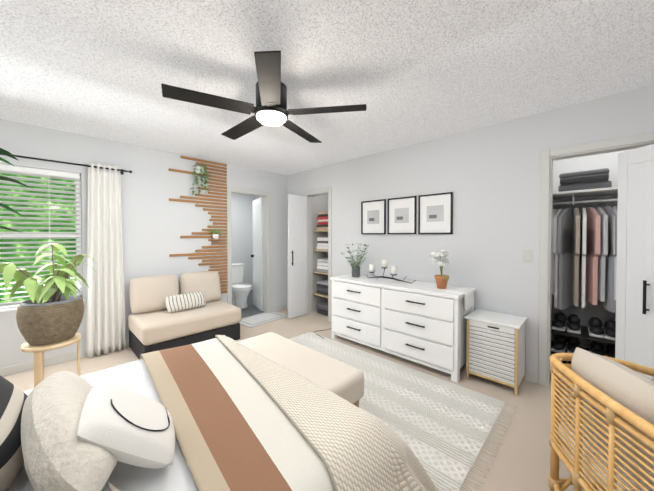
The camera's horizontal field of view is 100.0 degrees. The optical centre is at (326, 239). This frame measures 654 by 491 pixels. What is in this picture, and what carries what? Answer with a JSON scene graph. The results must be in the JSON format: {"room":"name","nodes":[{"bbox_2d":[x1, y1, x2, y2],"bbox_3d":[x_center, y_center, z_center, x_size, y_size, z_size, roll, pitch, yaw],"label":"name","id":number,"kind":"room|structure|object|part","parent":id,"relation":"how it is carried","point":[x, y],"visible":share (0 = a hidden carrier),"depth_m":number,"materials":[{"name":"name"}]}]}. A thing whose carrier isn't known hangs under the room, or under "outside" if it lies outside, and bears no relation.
{"room":"bedroom","nodes":[
{"label":"bedroom","id":0,"kind":"room"},
{"bbox_2d":[0,119,286,367],"bbox_3d":[-2.458,0.072,3.325,0.120,2.440,5.090,1,1,44],"label":"wall","id":1,"kind":"structure","parent":0,"point":[156,223],"depth_m":3.44,"materials":[{"name":"white paint"}]},
{"bbox_2d":[0,173,85,311],"bbox_3d":[-3.331,-0.013,2.408,0.140,1.404,1.800,1,1,44],"label":"window","id":2,"kind":"structure","parent":1,"relation":"in","point":[34,249],"depth_m":2.82,"materials":[{"name":"white plastic"}]},
{"bbox_2d":[0,164,80,308],"bbox_3d":[-3.320,-0.026,2.398,0.055,1.372,1.740,1,1,44],"label":"window blind","id":3,"kind":"object","parent":2,"relation":"attached to","point":[25,171],"visible":0.81,"depth_m":2.78,"materials":[{"name":"white plastic"}]},
{"bbox_2d":[0,340,128,376],"bbox_3d":[-2.812,1.256,2.881,0.012,0.085,3.695,1,1,44],"label":"baseboard","id":4,"kind":"structure","parent":1,"relation":"attached to","point":[66,357],"depth_m":2.81,"materials":[{"name":"white paint"}]},
{"bbox_2d":[0,153,131,357],"bbox_3d":[-3.189,0.232,2.397,0.123,2.123,2.476,1,1,44],"label":"curtain","id":5,"kind":"object","parent":1,"relation":"attached to","point":[105,325],"visible":1,"depth_m":3.07,"materials":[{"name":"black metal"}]},
{"bbox_3d":[-2.490,0.222,3.087,0.079,2.123,0.350,1,1,44],"label":"curtain panel","id":6,"kind":"part","parent":5,"relation":"part of","materials":[{"name":"white fabric"}]},
{"bbox_2d":[169,156,226,292],"bbox_3d":[-1.800,-0.162,3.898,0.020,1.950,0.790,1,1,44],"label":"art","id":7,"kind":"object","parent":1,"relation":"attached to","point":[206,209],"visible":0.77,"depth_m":4.02},
{"bbox_2d":[191,164,210,194],"bbox_3d":[-1.744,-0.821,3.792,0.185,0.434,0.267,1,1,44],"label":"ivy plant","id":8,"kind":"object","parent":7,"relation":"hanging from","point":[198,169],"visible":1,"depth_m":3.79,"materials":[{"name":"green plant"}]},
{"bbox_2d":[209,229,221,240],"bbox_3d":[-1.591,-0.071,3.962,0.184,0.168,0.205,1,1,44],"label":"potted plant","id":9,"kind":"object","parent":7,"relation":"attached to","point":[215,237],"visible":1,"depth_m":3.96,"materials":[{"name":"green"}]},
{"bbox_2d":[227,186,271,311],"bbox_3d":[-1.290,0.227,4.521,0.134,2.095,0.800,1,1,44],"label":"door frame","id":10,"kind":"structure","parent":1,"relation":"attached to","point":[266,195],"depth_m":4.72,"materials":[{"name":"white paint"}]},
{"bbox_2d":[251,197,262,310],"bbox_3d":[-1.269,0.255,5.083,0.602,1.998,0.247,1,1,44],"label":"bathroom door","id":11,"kind":"structure","parent":1,"relation":"in","point":[257,207],"depth_m":4.99,"materials":[{"name":"white wood"}]},
{"bbox_2d":[272,304,286,311],"bbox_3d":[-0.853,1.226,4.902,0.012,0.085,0.335,1,1,44],"label":"baseboard","id":12,"kind":"structure","parent":1,"relation":"attached to","point":[282,307],"depth_m":4.90,"materials":[{"name":"white paint"}]},
{"bbox_2d":[231,193,254,289],"bbox_3d":[-2.606,0.032,6.045,0.120,2.440,2.490,1,1,44],"label":"wall","id":13,"kind":"structure","parent":0,"point":[242,228],"depth_m":6.58,"materials":[{"name":"white paint"}]},
{"bbox_2d":[241,290,264,318],"bbox_3d":[-1.845,1.260,5.325,2.000,0.006,2.250,1,1,44],"label":"floor","id":14,"kind":"structure","parent":0,"point":[251,309],"depth_m":4.95,"materials":[{"name":"grey tile"}]},
{"bbox_2d":[232,263,251,308],"bbox_3d":[-1.683,0.873,5.197,0.708,0.782,0.445,1,1,44],"label":"toilet","id":15,"kind":"object","parent":14,"relation":"on","point":[241,290],"visible":0.71,"depth_m":5.07,"materials":[{"name":"white ceramic"}]},
{"bbox_2d":[4,309,604,490],"bbox_3d":[-0.085,1.357,1.574,6.150,0.080,6.210,1,1,44],"label":"floor carpet","id":16,"kind":"object","parent":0,"point":[521,460],"depth_m":2.18,"materials":[{"name":"beige carpet"}]},
{"bbox_2d":[0,148,32,300],"bbox_3d":[-2.181,0.365,1.498,0.803,1.906,0.378,-1,1,-39],"label":"plant","id":17,"kind":"object","parent":16,"relation":"on","point":[5,152],"visible":1,"depth_m":1.72,"materials":[{"name":"green plant"}]},
{"bbox_2d":[21,333,80,387],"bbox_3d":[-2.260,1.067,2.264,0.350,0.480,0.350,1,1,44],"label":"plant stand","id":18,"kind":"object","parent":16,"relation":"on","point":[37,351],"visible":0.56,"depth_m":2.12,"materials":[{"name":"brown wood"}]},
{"bbox_2d":[0,243,93,345],"bbox_3d":[-2.241,0.426,2.229,0.466,0.798,0.620,1,1,44],"label":"potted plant","id":19,"kind":"object","parent":18,"relation":"on","point":[46,313],"visible":1,"depth_m":2.15,"materials":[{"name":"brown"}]},
{"bbox_2d":[128,271,240,359],"bbox_3d":[-1.739,0.871,3.406,0.765,0.840,1.090,1,1,44],"label":"loveseat","id":20,"kind":"object","parent":16,"relation":"on","point":[164,314],"visible":1,"depth_m":3.26,"materials":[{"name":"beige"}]},
{"bbox_2d":[0,335,437,490],"bbox_3d":[-0.796,0.776,0.926,1.670,1.100,2.422,1,1,44],"label":"bed","id":21,"kind":"object","parent":16,"relation":"on","point":[221,413],"visible":1,"depth_m":0.93,"materials":[{"name":"beige fabric"}]},
{"bbox_2d":[9,359,198,490],"bbox_3d":[-0.953,1.014,0.879,1.515,0.600,1.983,1,1,44],"label":"duvet","id":22,"kind":"object","parent":21,"relation":"on","point":[172,383],"depth_m":1.13,"materials":[{"name":"white fabric"}]},
{"bbox_2d":[140,338,334,490],"bbox_3d":[-0.516,0.868,1.319,1.528,0.341,0.615,1,1,44],"label":"throw","id":23,"kind":"object","parent":21,"relation":"on","point":[231,434],"depth_m":1.05,"materials":[{"name":"beige fabric"}]},
{"bbox_2d":[215,335,437,490],"bbox_3d":[-0.190,0.993,1.523,1.626,0.636,0.725,1,1,44],"label":"knit blanket","id":24,"kind":"object","parent":21,"relation":"on","point":[347,446],"depth_m":1.05,"materials":[{"name":"beige fabric"}]},
{"bbox_2d":[239,311,286,327],"bbox_3d":[-1.049,1.266,4.407,0.460,0.018,0.740,1,1,40],"label":"bath mat","id":25,"kind":"object","parent":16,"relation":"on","point":[257,319],"visible":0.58,"depth_m":4.38,"materials":[{"name":"grey fabric"}]},
{"bbox_2d":[238,332,363,407],"bbox_3d":[-0.267,1.085,2.066,1.100,0.450,0.400,1,1,44],"label":"bench","id":26,"kind":"object","parent":16,"relation":"on","point":[345,381],"visible":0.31,"depth_m":1.89,"materials":[{"name":"beige fabric"}]},
{"bbox_2d":[313,221,327,311],"bbox_3d":[0.132,0.471,4.748,0.613,1.600,0.530,1,1,44],"label":"shelf","id":27,"kind":"object","parent":16,"relation":"on","point":[317,275],"visible":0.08,"depth_m":4.83,"materials":[{"name":"brown wood"}]},
{"bbox_2d":[316,212,327,315],"bbox_3d":[0.071,0.403,4.701,0.416,1.736,0.353,1,1,44],"label":"stacks","id":28,"kind":"object","parent":27,"relation":"on","point":[322,264],"visible":0.31,"depth_m":4.62,"materials":[{"name":"white fabric"}]},
{"bbox_2d":[287,332,516,490],"bbox_3d":[-0.251,1.302,2.113,2.471,0.012,2.455,1,1,44],"label":"rug","id":29,"kind":"object","parent":16,"relation":"on","point":[442,428],"visible":0.29,"depth_m":2.07,"materials":[{"name":"white fabric"}]},
{"bbox_2d":[330,274,475,382],"bbox_3d":[0.786,0.889,3.182,1.614,0.810,0.537,1,1,44],"label":"dresser","id":30,"kind":"object","parent":16,"relation":"on","point":[423,323],"visible":1,"depth_m":2.84,"materials":[{"name":"white wood"}]},
{"bbox_2d":[341,243,368,276],"bbox_3d":[0.392,0.259,3.582,0.348,0.455,0.467,1,1,44],"label":"vase","id":31,"kind":"object","parent":30,"relation":"on","point":[356,270],"visible":1,"depth_m":3.54,"materials":[{"name":"grey"}]},
{"bbox_2d":[367,260,415,283],"bbox_3d":[0.714,0.367,3.239,0.664,0.246,0.149,1,1,44],"label":"candle holder","id":32,"kind":"object","parent":30,"relation":"on","point":[384,266],"visible":1,"depth_m":3.27,"materials":[{"name":"white wax"}]},
{"bbox_2d":[429,250,449,288],"bbox_3d":[1.148,0.300,2.825,0.248,0.395,0.288,1,1,44],"label":"flower pot","id":33,"kind":"object","parent":30,"relation":"on","point":[441,281],"visible":1,"depth_m":2.77,"materials":[{"name":"brown ceramic"}]},
{"bbox_2d":[464,309,527,395],"bbox_3d":[1.563,1.010,2.544,0.430,0.587,0.370,1,1,44],"label":"hamper","id":34,"kind":"object","parent":16,"relation":"on","point":[495,346],"visible":1,"depth_m":2.42,"materials":[{"name":"white wood"}]},
{"bbox_2d":[551,312,615,373],"bbox_3d":[2.810,1.024,2.265,1.560,0.566,0.460,1,1,44],"label":"shoe rack","id":35,"kind":"object","parent":16,"relation":"on","point":[595,333],"visible":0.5,"depth_m":2.58,"materials":[{"name":"grey"}]},
{"bbox_2d":[548,347,653,490],"bbox_3d":[1.357,0.916,1.040,0.645,0.818,0.718,0,1,10],"label":"rattan chair","id":36,"kind":"object","parent":16,"relation":"on","point":[608,443],"visible":1,"depth_m":1.10,"materials":[{"name":"brown wicker"}]},
{"bbox_2d":[313,194,327,220],"bbox_3d":[0.173,0.051,4.786,0.915,2.440,0.670,1,1,44],"label":"wall","id":37,"kind":"structure","parent":0,"point":[320,203],"depth_m":4.91,"materials":[{"name":"white paint"}]},
{"bbox_2d":[0,0,653,174],"bbox_3d":[-0.875,-1.174,2.303,8.150,0.080,6.210,1,1,44],"label":"ceiling","id":38,"kind":"structure","parent":0,"point":[408,72],"depth_m":1.77,"materials":[{"name":"white paint"}]},
{"bbox_2d":[161,50,365,142],"bbox_3d":[-0.442,-0.992,2.045,1.284,0.276,1.350,1,1,44],"label":"fan","id":39,"kind":"object","parent":38,"relation":"attached to","point":[270,109],"visible":1,"depth_m":1.88,"materials":[{"name":"black metal"}]},
{"bbox_2d":[287,85,653,373],"bbox_3d":[1.351,0.075,3.095,5.670,2.440,0.120,1,1,44],"label":"wall","id":40,"kind":"structure","parent":0,"point":[488,176],"depth_m":2.80,"materials":[{"name":"white paint"}]},
{"bbox_2d":[287,194,306,318],"bbox_3d":[-0.486,0.269,4.508,0.106,1.988,0.400,1,1,44],"label":"door","id":41,"kind":"structure","parent":40,"relation":"in","point":[296,255],"depth_m":4.48,"materials":[{"name":"white wood"}]},
{"bbox_2d":[304,187,331,321],"bbox_3d":[-0.115,0.227,4.508,0.630,2.095,0.134,1,1,44],"label":"door frame","id":42,"kind":"structure","parent":40,"relation":"attached to","point":[309,194],"depth_m":4.63,"materials":[{"name":"white paint"}]},
{"bbox_2d":[361,199,385,233],"bbox_3d":[0.622,-0.299,3.695,0.385,0.455,0.022,1,1,44],"label":"picture","id":43,"kind":"object","parent":40,"relation":"attached to","point":[373,216],"visible":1,"depth_m":3.69,"materials":[{"name":"white paper"}]},
{"bbox_2d":[387,196,416,233],"bbox_3d":[0.924,-0.295,3.403,0.385,0.455,0.022,1,1,44],"label":"picture","id":44,"kind":"object","parent":40,"relation":"attached to","point":[401,215],"visible":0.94,"depth_m":3.40,"materials":[{"name":"white paper"}]},
{"bbox_2d":[331,317,537,383],"bbox_3d":[0.989,1.249,3.371,2.560,0.085,0.012,1,1,44],"label":"baseboard","id":45,"kind":"structure","parent":40,"relation":"attached to","point":[529,376],"depth_m":2.51,"materials":[{"name":"white paint"}]},
{"bbox_2d":[418,192,452,233],"bbox_3d":[1.224,-0.290,3.112,0.385,0.455,0.022,1,1,44],"label":"picture","id":46,"kind":"object","parent":40,"relation":"attached to","point":[435,213],"visible":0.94,"depth_m":3.11,"materials":[{"name":"white paper"}]},
{"bbox_2d":[523,250,532,262],"bbox_3d":[1.847,0.153,2.523,0.075,0.118,0.011,1,1,44],"label":"switch plate","id":47,"kind":"object","parent":40,"relation":"attached to","point":[527,256],"visible":1,"depth_m":2.52,"materials":[{"name":"white paint"}]},
{"bbox_2d":[538,132,653,386],"bbox_3d":[2.573,0.265,1.902,1.740,2.095,0.134,1,1,44],"label":"door frame","id":48,"kind":"structure","parent":40,"relation":"attached to","point":[547,158],"depth_m":2.42,"materials":[{"name":"white paint"}]},
{"bbox_2d":[615,144,653,378],"bbox_3d":[2.310,0.310,2.019,0.240,1.970,0.227,1,1,44],"label":"bifold door","id":49,"kind":"structure","parent":40,"relation":"in","point":[634,340],"depth_m":2.04,"materials":[{"name":"white wood"}]},
{"bbox_2d":[551,149,632,361],"bbox_3d":[2.960,0.089,2.148,2.280,2.440,0.760,1,1,44],"label":"wall","id":50,"kind":"structure","parent":0,"point":[609,161],"depth_m":2.81,"materials":[{"name":"white paint"}]},
{"bbox_2d":[552,187,617,312],"bbox_3d":[2.946,0.121,2.133,2.020,1.125,0.542,1,1,44],"label":"hanging clothes","id":51,"kind":"object","parent":50,"relation":"attached to","point":[590,235],"visible":0.67,"depth_m":2.50,"materials":[{"name":"grey fabric"}]},
{"bbox_2d":[558,168,611,191],"bbox_3d":[2.438,-0.540,2.600,0.355,0.180,0.337,1,1,44],"label":"stack","id":52,"kind":"object","parent":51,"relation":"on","point":[588,179],"visible":0.56,"depth_m":2.46,"materials":[{"name":"grey fabric"}]}
]}

